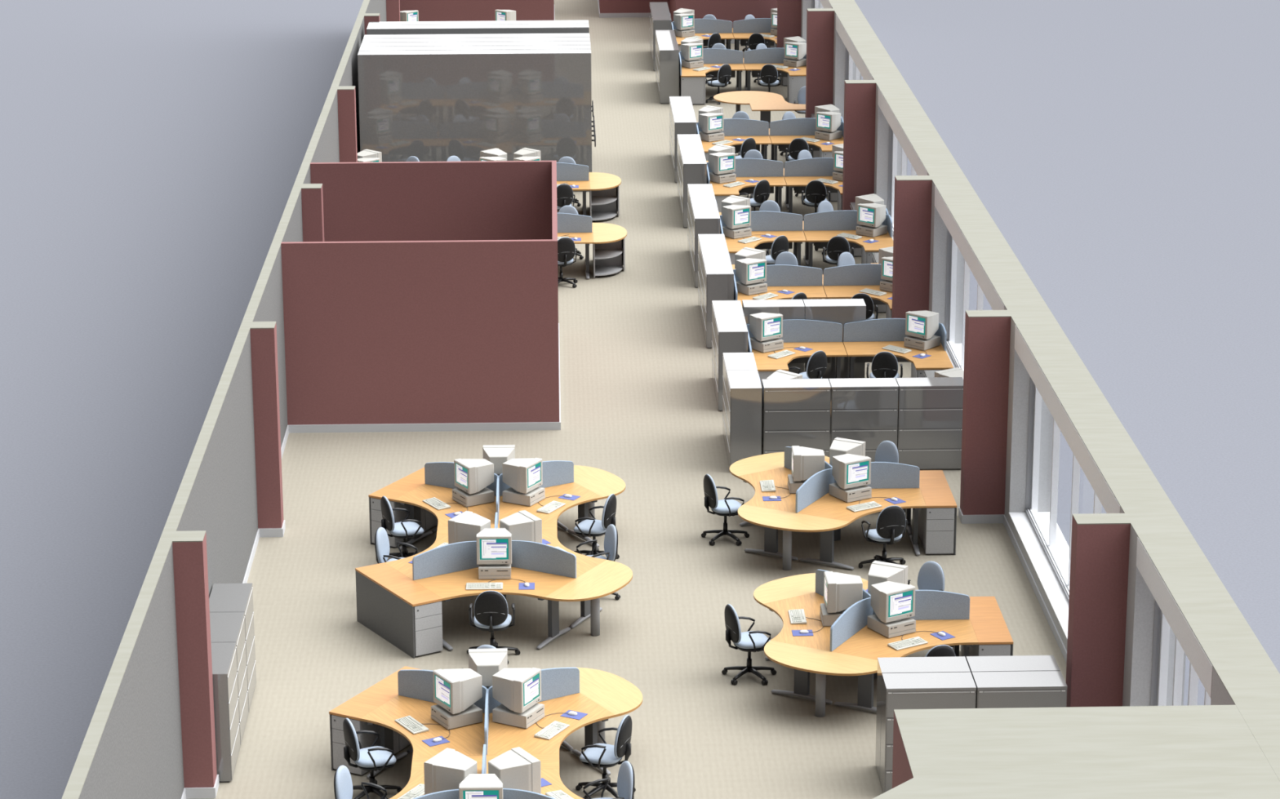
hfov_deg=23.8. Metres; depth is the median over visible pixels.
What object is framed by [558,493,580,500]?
mouse pad
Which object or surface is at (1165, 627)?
window
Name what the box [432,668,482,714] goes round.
monitor
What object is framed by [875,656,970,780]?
filing cabinet
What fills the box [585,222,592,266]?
desk
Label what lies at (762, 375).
drawer pedestal
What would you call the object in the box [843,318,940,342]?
screen
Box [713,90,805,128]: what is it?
meeting table
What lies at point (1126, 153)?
background
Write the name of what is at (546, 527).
desktop
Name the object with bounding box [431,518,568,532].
desk
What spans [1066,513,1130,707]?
column
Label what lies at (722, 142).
keyboard
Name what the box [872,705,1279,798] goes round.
wall
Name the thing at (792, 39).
monitor
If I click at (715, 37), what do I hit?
office chair
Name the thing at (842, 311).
filing cabinet
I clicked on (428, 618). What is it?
drawer pedestal
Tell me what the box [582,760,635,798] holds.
office chair
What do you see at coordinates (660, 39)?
filing cabinet
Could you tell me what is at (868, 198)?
monitor
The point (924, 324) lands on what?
monitor
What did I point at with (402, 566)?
desk
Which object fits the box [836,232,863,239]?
keyboard
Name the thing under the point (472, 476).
monitor
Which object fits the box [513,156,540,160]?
monitor
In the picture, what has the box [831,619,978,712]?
desk
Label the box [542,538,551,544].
mouse pad
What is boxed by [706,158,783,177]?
screen
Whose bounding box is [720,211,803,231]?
screen
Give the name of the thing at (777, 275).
screen
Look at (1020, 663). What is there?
filing cabinet
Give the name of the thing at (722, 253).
filing cabinet
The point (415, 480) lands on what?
desk
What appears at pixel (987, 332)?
wall
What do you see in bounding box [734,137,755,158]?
office chair
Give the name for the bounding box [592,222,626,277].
desk
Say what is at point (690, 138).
filing cabinet
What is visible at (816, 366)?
office chair
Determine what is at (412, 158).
office chair
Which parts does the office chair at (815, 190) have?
armrest, seat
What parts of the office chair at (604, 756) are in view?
armrest, seat, armrest, backrest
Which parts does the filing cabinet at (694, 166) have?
drawer, drawer, drawer, drawer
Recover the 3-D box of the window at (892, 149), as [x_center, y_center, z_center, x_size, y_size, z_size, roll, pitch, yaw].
[5.061,-3.495,55.595,0.165,2.380,7.950,-1,16,-2]
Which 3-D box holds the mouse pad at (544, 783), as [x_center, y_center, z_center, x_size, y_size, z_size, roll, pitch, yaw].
[-1.097,4.102,32.380,0.250,0.005,0.200,-10,19,-30]
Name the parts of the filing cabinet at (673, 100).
drawer, drawer, drawer, drawer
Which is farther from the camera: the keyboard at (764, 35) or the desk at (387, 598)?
the keyboard at (764, 35)
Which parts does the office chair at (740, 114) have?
backrest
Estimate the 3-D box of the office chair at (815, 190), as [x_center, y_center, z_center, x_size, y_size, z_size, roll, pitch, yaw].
[3.540,-3.973,60.830,0.678,0.970,0.645,-9,18,-27]
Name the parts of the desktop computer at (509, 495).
panel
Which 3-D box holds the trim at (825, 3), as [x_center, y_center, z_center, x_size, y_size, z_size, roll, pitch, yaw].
[4.521,-9.839,72.486,0.602,0.334,7.950,-1,16,-2]
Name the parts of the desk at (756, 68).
modesty panel, panel leg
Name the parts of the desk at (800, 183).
modesty panel, panel leg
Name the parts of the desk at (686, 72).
panel leg, modesty panel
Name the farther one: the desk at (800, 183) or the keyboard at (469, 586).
the desk at (800, 183)
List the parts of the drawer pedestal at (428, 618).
drawer, drawer, drawer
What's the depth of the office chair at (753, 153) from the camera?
63.39 m
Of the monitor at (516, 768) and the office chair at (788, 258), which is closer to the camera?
the monitor at (516, 768)
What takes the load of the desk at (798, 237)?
on the floor
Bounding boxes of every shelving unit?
[359,44,595,136]
[360,40,595,134]
[361,36,595,127]
[363,33,594,122]
[366,23,593,117]
[368,20,593,112]
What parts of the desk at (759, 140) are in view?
modesty panel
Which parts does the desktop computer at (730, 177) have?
panel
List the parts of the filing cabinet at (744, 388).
drawer, drawer, drawer, drawer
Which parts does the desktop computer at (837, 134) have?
panel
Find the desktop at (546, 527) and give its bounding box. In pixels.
[436,523,557,534]
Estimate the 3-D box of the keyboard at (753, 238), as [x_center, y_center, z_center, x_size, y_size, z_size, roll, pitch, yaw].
[1.945,-3.003,56.622,0.480,0.036,0.474,15,22,41]
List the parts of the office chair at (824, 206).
backrest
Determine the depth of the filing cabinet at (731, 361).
46.34 m
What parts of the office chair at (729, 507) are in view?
backrest, armrest, seat, armrest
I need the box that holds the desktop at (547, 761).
[411,754,559,770]
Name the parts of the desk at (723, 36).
modesty panel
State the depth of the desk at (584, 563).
39.21 m
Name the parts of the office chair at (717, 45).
backrest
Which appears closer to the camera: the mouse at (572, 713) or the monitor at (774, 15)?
the mouse at (572, 713)
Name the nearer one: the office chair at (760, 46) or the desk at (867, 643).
the desk at (867, 643)
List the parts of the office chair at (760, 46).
backrest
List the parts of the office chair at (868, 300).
seat, armrest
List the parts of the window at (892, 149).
frame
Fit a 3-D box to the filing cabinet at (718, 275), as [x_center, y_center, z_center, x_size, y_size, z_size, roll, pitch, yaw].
[1.350,-1.641,52.255,0.471,1.315,0.992,-1,16,-2]
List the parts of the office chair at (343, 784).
backrest, armrest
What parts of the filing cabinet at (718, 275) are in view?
drawer, drawer, drawer, drawer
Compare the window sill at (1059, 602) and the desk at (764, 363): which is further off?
the desk at (764, 363)
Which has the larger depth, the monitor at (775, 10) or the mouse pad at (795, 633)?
the monitor at (775, 10)
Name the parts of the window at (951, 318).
frame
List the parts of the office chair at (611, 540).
armrest, seat, armrest, backrest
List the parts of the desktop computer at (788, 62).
panel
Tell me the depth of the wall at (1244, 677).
38.82 m
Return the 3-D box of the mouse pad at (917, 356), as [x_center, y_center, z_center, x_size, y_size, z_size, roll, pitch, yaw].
[4.531,-0.698,48.763,0.200,0.005,0.250,15,22,41]
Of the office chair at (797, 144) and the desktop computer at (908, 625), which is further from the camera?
the office chair at (797, 144)
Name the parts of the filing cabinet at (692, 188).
drawer, drawer, drawer, drawer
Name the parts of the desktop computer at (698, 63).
panel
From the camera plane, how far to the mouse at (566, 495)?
41.80 m
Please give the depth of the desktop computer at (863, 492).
41.65 m
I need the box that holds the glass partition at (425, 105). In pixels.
[357,48,595,191]
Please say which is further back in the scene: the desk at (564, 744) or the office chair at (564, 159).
the office chair at (564, 159)
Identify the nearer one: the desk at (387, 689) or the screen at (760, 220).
the desk at (387, 689)
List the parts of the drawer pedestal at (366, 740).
drawer, drawer, drawer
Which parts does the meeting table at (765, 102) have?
tubular leg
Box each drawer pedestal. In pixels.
[331,715,399,775]
[370,497,425,547]
[398,733,410,751]
[413,600,443,657]
[425,510,438,531]
[680,75,704,104]
[704,152,708,160]
[715,195,728,212]
[728,253,735,264]
[757,371,775,385]
[782,76,787,85]
[790,75,805,103]
[813,151,819,158]
[822,151,831,157]
[830,192,837,201]
[853,248,862,257]
[866,251,879,263]
[875,304,886,312]
[917,369,937,377]
[918,510,919,535]
[919,507,955,555]
[968,644,1010,656]
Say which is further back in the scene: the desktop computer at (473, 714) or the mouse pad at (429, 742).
the desktop computer at (473, 714)
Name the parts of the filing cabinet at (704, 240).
drawer, drawer, drawer, drawer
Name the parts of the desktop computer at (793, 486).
panel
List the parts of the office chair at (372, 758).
backrest, armrest, seat, armrest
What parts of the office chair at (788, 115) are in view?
backrest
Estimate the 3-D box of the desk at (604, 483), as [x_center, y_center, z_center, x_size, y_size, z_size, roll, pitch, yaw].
[-0.646,1.452,42.743,0.660,0.720,1.600,-10,19,-30]
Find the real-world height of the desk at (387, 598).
0.720 m
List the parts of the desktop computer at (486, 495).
panel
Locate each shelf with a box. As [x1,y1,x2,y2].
[589,194,617,204]
[591,209,617,220]
[592,262,622,275]
[595,248,622,259]
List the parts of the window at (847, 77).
frame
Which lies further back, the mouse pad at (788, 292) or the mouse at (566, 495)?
the mouse pad at (788, 292)
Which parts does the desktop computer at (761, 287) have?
panel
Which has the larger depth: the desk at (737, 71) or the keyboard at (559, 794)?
the desk at (737, 71)
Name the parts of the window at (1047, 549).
frame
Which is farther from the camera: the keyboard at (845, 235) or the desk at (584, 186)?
the desk at (584, 186)
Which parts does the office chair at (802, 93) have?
backrest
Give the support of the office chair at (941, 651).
on the floor
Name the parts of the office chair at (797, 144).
armrest, seat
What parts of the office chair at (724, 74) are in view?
armrest, seat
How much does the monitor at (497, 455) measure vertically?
0.410 m
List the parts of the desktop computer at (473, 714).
panel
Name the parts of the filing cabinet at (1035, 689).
drawer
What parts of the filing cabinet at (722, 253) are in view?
drawer, drawer, drawer, drawer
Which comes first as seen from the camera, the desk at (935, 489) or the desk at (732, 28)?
the desk at (935, 489)
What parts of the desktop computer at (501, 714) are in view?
panel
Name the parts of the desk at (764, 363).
modesty panel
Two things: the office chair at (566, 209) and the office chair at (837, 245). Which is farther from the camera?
the office chair at (566, 209)
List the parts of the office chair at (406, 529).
backrest, armrest, seat, armrest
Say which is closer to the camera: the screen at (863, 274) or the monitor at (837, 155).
the screen at (863, 274)
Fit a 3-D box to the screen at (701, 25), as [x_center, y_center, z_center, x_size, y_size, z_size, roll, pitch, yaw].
[1.611,-9.744,79.090,1.592,0.385,0.028,-1,16,-2]
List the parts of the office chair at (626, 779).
armrest, seat, backrest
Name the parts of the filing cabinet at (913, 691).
drawer, drawer, drawer, drawer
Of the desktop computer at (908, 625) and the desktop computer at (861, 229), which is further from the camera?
the desktop computer at (861, 229)
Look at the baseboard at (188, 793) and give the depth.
40.90 m
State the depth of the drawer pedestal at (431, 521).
42.69 m
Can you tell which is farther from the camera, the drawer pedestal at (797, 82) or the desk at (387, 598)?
the drawer pedestal at (797, 82)
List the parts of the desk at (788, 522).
tubular leg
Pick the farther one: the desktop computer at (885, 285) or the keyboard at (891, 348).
the desktop computer at (885, 285)
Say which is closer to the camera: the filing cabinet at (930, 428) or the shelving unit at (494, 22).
the filing cabinet at (930, 428)
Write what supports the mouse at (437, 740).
on the mouse pad at (429, 742)
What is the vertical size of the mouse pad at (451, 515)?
0.005 m
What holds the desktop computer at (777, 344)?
on the desk at (764, 363)
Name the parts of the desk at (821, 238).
modesty panel, panel leg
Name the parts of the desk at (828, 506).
hub post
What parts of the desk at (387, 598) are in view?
panel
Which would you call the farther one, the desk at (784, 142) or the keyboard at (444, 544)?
the desk at (784, 142)
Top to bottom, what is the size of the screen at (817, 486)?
0.385 m
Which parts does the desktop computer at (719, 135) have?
panel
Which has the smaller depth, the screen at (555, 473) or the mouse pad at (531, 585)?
the mouse pad at (531, 585)
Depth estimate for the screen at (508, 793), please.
31.27 m
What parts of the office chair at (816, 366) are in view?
armrest, seat, backrest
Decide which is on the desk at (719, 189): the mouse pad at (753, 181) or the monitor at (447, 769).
the mouse pad at (753, 181)
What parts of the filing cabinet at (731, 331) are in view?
drawer, drawer, drawer, drawer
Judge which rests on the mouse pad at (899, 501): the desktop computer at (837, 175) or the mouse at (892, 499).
the mouse at (892, 499)
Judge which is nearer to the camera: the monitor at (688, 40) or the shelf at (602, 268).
the shelf at (602, 268)
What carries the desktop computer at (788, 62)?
on the desk at (756, 68)
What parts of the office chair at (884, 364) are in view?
armrest, seat, armrest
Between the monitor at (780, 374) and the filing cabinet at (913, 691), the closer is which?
the filing cabinet at (913, 691)
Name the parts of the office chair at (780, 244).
seat, backrest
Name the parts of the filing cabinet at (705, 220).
drawer, drawer, drawer, drawer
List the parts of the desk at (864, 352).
modesty panel, panel leg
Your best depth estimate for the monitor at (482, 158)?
61.11 m
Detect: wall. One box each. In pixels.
[62,0,386,798]
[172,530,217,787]
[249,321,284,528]
[280,160,559,425]
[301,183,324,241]
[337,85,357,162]
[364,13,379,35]
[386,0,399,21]
[400,0,554,21]
[598,0,777,39]
[777,0,801,48]
[800,0,1279,781]
[805,8,834,117]
[842,80,875,210]
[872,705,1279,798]
[891,175,932,318]
[960,310,1010,515]
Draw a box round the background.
[0,0,1279,798]
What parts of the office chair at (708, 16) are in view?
backrest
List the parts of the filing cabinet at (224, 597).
drawer, drawer, drawer, drawer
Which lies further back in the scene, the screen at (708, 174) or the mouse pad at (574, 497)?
the screen at (708, 174)
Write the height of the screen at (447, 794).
0.385 m
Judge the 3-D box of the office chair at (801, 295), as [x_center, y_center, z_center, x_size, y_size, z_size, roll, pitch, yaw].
[2.590,-1.410,52.064,0.645,0.970,0.678,5,17,17]
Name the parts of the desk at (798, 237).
modesty panel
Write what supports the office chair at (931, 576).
on the floor
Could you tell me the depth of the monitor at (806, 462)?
41.86 m
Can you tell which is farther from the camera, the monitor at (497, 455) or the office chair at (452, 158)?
the office chair at (452, 158)
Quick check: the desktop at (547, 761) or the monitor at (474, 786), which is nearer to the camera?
the monitor at (474, 786)
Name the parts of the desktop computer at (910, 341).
panel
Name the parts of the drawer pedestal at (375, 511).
drawer, drawer, drawer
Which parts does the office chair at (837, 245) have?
armrest, seat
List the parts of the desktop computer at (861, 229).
panel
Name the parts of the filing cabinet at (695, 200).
drawer, drawer, drawer, drawer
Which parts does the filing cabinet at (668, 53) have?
drawer, drawer, drawer, drawer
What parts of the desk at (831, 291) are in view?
modesty panel, panel leg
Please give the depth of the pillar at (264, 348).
42.01 m
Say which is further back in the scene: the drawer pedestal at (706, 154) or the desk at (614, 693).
the drawer pedestal at (706, 154)
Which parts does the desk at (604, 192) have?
panel, divider panel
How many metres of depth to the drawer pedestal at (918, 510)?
42.37 m
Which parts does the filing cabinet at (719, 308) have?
drawer, drawer, drawer, drawer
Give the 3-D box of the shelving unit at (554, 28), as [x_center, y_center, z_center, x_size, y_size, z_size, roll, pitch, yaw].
[-3.503,-6.772,66.956,4.947,2.950,0.482,-1,16,-2]
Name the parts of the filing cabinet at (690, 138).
drawer, drawer, drawer, drawer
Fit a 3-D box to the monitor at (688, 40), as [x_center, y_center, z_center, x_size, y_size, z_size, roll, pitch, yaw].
[1.248,-8.699,74.912,0.444,0.410,0.444,14,22,40]
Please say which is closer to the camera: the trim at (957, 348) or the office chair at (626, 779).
the office chair at (626, 779)
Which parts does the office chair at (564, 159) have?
backrest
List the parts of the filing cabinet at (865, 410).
drawer, drawer, drawer, drawer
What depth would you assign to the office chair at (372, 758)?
33.56 m
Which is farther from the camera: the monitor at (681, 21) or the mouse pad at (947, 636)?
the monitor at (681, 21)
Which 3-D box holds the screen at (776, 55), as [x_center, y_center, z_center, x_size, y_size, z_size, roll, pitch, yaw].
[3.355,-8.476,74.729,1.592,0.385,0.028,-1,16,-2]
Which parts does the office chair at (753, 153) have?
backrest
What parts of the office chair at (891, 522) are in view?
armrest, seat, backrest, armrest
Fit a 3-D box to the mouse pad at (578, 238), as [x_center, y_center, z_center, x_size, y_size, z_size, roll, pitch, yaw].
[-1.202,-2.993,56.679,0.200,0.005,0.250,-1,16,-2]
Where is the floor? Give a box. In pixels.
[202,0,1066,798]
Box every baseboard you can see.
[181,425,288,798]
[288,323,560,433]
[597,0,740,43]
[958,506,1066,662]
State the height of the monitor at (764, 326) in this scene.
0.410 m
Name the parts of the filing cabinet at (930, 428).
drawer, drawer, drawer, drawer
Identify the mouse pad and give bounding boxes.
[422,736,449,746]
[444,511,462,518]
[519,582,534,590]
[541,777,551,786]
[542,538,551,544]
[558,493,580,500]
[560,710,587,719]
[570,237,581,240]
[744,180,759,182]
[760,234,777,238]
[762,496,781,501]
[776,290,794,294]
[791,630,813,636]
[793,346,812,351]
[863,240,879,243]
[884,497,906,504]
[912,353,931,359]
[930,631,955,640]
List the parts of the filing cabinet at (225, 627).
drawer, drawer, drawer, drawer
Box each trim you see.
[819,0,831,8]
[835,14,872,79]
[877,88,927,175]
[934,186,1004,310]
[946,343,964,370]
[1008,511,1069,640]
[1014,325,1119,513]
[1136,537,1213,697]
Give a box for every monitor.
[357,149,382,161]
[357,157,380,162]
[400,9,418,21]
[423,747,477,795]
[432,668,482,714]
[448,511,490,544]
[453,458,493,494]
[458,773,502,798]
[468,648,507,688]
[476,528,511,565]
[479,156,506,160]
[480,147,506,158]
[482,444,515,475]
[488,746,541,793]
[492,667,541,713]
[494,9,515,20]
[499,510,542,543]
[502,457,542,493]
[513,147,540,158]
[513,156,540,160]
[673,8,694,14]
[673,13,694,30]
[680,36,702,51]
[681,43,702,61]
[698,105,723,114]
[698,112,724,133]
[708,143,734,161]
[709,152,735,174]
[721,195,750,214]
[722,204,751,229]
[734,247,765,268]
[735,257,766,284]
[749,312,782,341]
[766,369,802,379]
[770,8,777,17]
[771,12,777,27]
[783,35,805,48]
[784,41,806,60]
[791,445,824,481]
[814,104,839,118]
[815,111,840,132]
[823,571,862,613]
[829,437,865,466]
[831,143,843,157]
[831,453,871,488]
[833,151,843,173]
[855,193,884,210]
[857,203,885,227]
[867,560,907,595]
[870,581,915,622]
[878,246,893,264]
[880,257,893,282]
[905,310,938,339]
[934,367,964,378]
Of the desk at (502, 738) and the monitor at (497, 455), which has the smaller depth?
the desk at (502, 738)
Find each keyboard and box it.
[394,715,441,734]
[397,784,424,798]
[422,497,460,510]
[432,542,448,549]
[466,579,502,590]
[533,720,569,740]
[536,500,565,513]
[545,790,573,798]
[684,35,702,38]
[693,66,711,71]
[711,139,733,144]
[723,181,745,187]
[737,236,761,243]
[752,293,778,299]
[760,33,777,37]
[760,480,788,492]
[767,350,795,359]
[773,64,788,68]
[788,608,821,624]
[801,137,821,142]
[815,177,838,184]
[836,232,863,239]
[846,500,882,511]
[859,288,886,296]
[881,344,912,353]
[887,635,928,650]
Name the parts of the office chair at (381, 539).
backrest, armrest, seat, armrest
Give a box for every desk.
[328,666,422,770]
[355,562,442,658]
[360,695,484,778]
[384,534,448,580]
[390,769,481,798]
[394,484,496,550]
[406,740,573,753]
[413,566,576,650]
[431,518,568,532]
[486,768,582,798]
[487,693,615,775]
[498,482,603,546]
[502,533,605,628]
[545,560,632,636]
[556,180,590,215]
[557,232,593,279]
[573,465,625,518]
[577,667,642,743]
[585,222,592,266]
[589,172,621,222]
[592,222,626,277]
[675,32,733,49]
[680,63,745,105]
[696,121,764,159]
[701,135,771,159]
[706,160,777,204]
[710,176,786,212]
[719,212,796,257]
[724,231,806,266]
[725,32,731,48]
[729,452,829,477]
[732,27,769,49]
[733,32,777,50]
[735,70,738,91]
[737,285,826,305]
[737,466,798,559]
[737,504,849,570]
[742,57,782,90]
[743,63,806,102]
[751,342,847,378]
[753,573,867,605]
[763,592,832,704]
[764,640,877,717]
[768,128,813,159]
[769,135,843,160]
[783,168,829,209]
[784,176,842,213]
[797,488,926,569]
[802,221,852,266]
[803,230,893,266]
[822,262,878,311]
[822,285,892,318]
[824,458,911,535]
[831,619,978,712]
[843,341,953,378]
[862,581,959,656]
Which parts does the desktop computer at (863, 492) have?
panel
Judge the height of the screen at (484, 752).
0.385 m
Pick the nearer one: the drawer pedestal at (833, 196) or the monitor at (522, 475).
the monitor at (522, 475)
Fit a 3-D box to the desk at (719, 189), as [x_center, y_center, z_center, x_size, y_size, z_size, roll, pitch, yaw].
[2.158,-3.975,61.300,1.605,0.720,1.620,-1,16,-2]
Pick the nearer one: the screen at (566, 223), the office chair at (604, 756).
the office chair at (604, 756)
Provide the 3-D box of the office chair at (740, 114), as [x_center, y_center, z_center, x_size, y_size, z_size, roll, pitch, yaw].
[2.217,-5.888,67.398,0.678,0.970,0.645,-9,18,-27]
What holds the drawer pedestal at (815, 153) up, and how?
on the floor
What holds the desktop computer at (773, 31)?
on the desk at (744, 37)
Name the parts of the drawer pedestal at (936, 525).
drawer, drawer, drawer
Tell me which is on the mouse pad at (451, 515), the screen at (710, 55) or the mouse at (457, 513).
the mouse at (457, 513)
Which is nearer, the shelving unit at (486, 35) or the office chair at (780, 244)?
the office chair at (780, 244)
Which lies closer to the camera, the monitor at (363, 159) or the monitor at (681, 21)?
the monitor at (363, 159)
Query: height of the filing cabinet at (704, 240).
1.315 m
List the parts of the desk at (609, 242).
panel, divider panel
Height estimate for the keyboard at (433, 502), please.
0.036 m
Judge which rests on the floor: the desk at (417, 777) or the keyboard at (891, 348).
the desk at (417, 777)
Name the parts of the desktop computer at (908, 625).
panel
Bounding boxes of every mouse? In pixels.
[432,729,449,742]
[453,506,467,515]
[511,578,528,586]
[544,711,577,716]
[546,494,572,497]
[768,494,789,499]
[783,346,805,349]
[800,626,824,634]
[871,497,897,501]
[918,631,945,636]
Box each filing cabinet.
[208,583,256,711]
[209,612,248,744]
[210,642,240,782]
[649,1,668,53]
[650,8,670,62]
[652,13,671,71]
[655,30,675,87]
[656,36,677,92]
[657,43,679,103]
[669,96,692,159]
[671,104,694,168]
[672,113,696,182]
[676,133,702,203]
[679,143,704,215]
[680,153,706,227]
[687,183,714,258]
[689,195,717,271]
[692,206,719,288]
[697,234,727,314]
[700,246,730,331]
[703,260,733,348]
[711,300,744,391]
[715,315,747,411]
[722,352,757,451]
[725,369,761,468]
[742,299,804,373]
[761,378,831,457]
[803,298,866,378]
[828,377,898,462]
[849,202,855,210]
[871,253,879,262]
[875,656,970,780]
[880,672,976,793]
[895,377,963,470]
[924,369,942,377]
[965,655,1060,675]
[972,671,1066,708]
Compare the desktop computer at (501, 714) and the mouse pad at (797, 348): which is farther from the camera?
the mouse pad at (797, 348)
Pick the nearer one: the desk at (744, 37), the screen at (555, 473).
the screen at (555, 473)
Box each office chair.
[333,765,386,798]
[342,718,402,798]
[374,527,417,564]
[380,496,423,557]
[405,155,419,161]
[446,155,461,161]
[466,591,519,664]
[476,644,496,648]
[556,183,575,210]
[557,236,577,288]
[558,156,581,206]
[558,205,583,259]
[573,493,619,559]
[575,715,635,798]
[576,524,620,599]
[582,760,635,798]
[701,474,749,546]
[702,13,715,48]
[702,32,720,48]
[705,43,731,84]
[705,63,731,104]
[721,604,776,685]
[732,111,749,155]
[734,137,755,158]
[738,179,769,211]
[739,149,763,198]
[742,14,755,51]
[745,32,768,50]
[753,43,780,83]
[757,64,781,92]
[759,200,780,255]
[761,235,788,265]
[774,251,798,265]
[780,111,795,156]
[785,137,812,161]
[788,351,826,378]
[791,292,807,300]
[794,85,805,117]
[795,149,826,199]
[801,180,830,221]
[814,200,833,255]
[822,235,853,266]
[837,252,855,266]
[851,293,878,319]
[858,505,907,568]
[866,351,902,377]
[875,440,898,463]
[907,560,944,591]
[924,644,955,657]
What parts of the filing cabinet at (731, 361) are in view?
drawer, drawer, drawer, drawer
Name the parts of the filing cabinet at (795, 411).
drawer, drawer, drawer, drawer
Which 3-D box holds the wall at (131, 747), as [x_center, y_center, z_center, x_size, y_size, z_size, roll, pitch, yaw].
[-5.901,-3.230,58.282,0.144,5.027,78.000,-1,16,-2]
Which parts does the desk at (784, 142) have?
modesty panel, panel leg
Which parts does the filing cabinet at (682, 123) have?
drawer, drawer, drawer, drawer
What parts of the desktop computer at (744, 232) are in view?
panel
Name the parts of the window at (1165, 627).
frame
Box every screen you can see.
[397,669,486,713]
[412,541,478,580]
[413,789,459,798]
[424,462,497,496]
[481,744,486,773]
[484,688,488,755]
[488,667,579,713]
[494,512,497,528]
[496,475,499,524]
[499,460,573,496]
[502,788,555,798]
[511,540,576,578]
[556,162,588,181]
[557,213,591,232]
[671,18,732,33]
[679,48,742,63]
[679,52,681,75]
[696,118,768,136]
[696,123,698,133]
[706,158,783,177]
[706,164,710,183]
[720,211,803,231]
[720,218,723,234]
[733,17,774,32]
[733,264,822,286]
[733,274,737,300]
[743,47,806,63]
[746,319,842,342]
[747,330,751,352]
[769,117,842,135]
[784,157,837,176]
[784,446,832,470]
[795,468,834,513]
[803,210,887,231]
[815,569,871,599]
[823,263,884,285]
[830,597,872,651]
[834,462,919,488]
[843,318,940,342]
[872,590,969,620]
[887,214,892,237]
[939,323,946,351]
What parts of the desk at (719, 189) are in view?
modesty panel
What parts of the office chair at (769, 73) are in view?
armrest, seat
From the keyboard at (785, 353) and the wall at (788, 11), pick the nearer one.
the keyboard at (785, 353)
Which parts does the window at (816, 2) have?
frame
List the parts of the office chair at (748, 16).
backrest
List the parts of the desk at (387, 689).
panel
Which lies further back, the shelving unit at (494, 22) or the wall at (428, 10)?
the wall at (428, 10)
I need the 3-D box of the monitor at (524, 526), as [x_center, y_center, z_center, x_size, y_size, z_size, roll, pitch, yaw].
[-1.564,1.720,39.264,0.444,0.410,0.444,-10,19,-29]
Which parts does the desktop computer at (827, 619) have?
panel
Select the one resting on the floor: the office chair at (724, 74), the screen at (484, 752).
the office chair at (724, 74)
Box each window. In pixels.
[811,0,823,8]
[844,48,863,79]
[887,124,916,236]
[944,230,992,370]
[1025,377,1102,602]
[1150,600,1210,706]
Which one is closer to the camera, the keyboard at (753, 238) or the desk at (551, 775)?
the desk at (551, 775)
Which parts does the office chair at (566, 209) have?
backrest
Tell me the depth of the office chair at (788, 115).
67.43 m
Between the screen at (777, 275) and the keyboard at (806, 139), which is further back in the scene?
the keyboard at (806, 139)
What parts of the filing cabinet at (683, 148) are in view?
drawer, drawer, drawer, drawer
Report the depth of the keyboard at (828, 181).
61.44 m
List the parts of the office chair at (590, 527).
armrest, seat, armrest, backrest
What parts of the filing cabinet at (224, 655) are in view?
drawer, drawer, drawer, drawer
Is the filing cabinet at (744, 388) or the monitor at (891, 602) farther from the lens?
the filing cabinet at (744, 388)
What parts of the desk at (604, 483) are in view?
tubular leg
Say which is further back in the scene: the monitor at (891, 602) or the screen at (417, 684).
the monitor at (891, 602)
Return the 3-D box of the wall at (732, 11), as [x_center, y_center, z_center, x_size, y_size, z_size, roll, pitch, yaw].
[1.349,-12.290,85.665,4.971,3.027,8.800,-1,16,-2]
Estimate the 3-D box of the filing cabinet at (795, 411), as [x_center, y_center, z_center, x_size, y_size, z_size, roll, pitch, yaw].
[2.326,0.389,45.292,0.992,1.315,0.471,-1,16,-2]
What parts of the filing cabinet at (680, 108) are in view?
drawer, drawer, drawer, drawer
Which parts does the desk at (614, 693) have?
tubular leg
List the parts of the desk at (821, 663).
tubular leg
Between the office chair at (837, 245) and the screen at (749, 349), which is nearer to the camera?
the screen at (749, 349)
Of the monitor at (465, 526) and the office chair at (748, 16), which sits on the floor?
the office chair at (748, 16)
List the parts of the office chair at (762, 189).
seat, backrest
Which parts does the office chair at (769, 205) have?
backrest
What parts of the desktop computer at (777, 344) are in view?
panel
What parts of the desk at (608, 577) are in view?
tubular leg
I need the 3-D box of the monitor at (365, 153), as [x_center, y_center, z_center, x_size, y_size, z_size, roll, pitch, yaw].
[-5.562,-4.837,61.756,0.444,0.410,0.444,15,22,41]
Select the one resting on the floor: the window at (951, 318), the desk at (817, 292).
the desk at (817, 292)
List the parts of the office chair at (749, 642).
backrest, armrest, seat, armrest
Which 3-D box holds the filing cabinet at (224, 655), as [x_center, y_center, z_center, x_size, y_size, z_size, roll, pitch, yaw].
[-4.849,3.560,34.508,0.471,1.315,0.992,-1,16,-2]
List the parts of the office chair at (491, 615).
armrest, backrest, seat, armrest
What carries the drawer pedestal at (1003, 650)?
on the floor
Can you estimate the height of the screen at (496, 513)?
0.385 m
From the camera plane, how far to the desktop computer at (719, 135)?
65.52 m
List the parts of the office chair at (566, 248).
seat, armrest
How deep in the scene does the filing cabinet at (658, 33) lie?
75.56 m
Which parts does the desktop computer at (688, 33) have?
panel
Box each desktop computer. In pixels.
[431,704,482,729]
[452,487,494,506]
[478,564,511,579]
[492,702,544,728]
[502,487,545,506]
[673,28,694,37]
[680,59,703,68]
[698,131,724,142]
[708,172,736,183]
[722,226,751,239]
[736,280,767,295]
[750,337,783,352]
[770,27,777,35]
[783,57,806,66]
[787,474,804,493]
[814,129,842,140]
[819,603,843,626]
[828,482,871,502]
[832,170,843,181]
[855,224,887,237]
[866,614,915,638]
[880,280,892,292]
[903,335,940,351]
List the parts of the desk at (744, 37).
modesty panel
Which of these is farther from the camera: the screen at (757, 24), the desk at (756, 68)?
the screen at (757, 24)
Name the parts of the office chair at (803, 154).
backrest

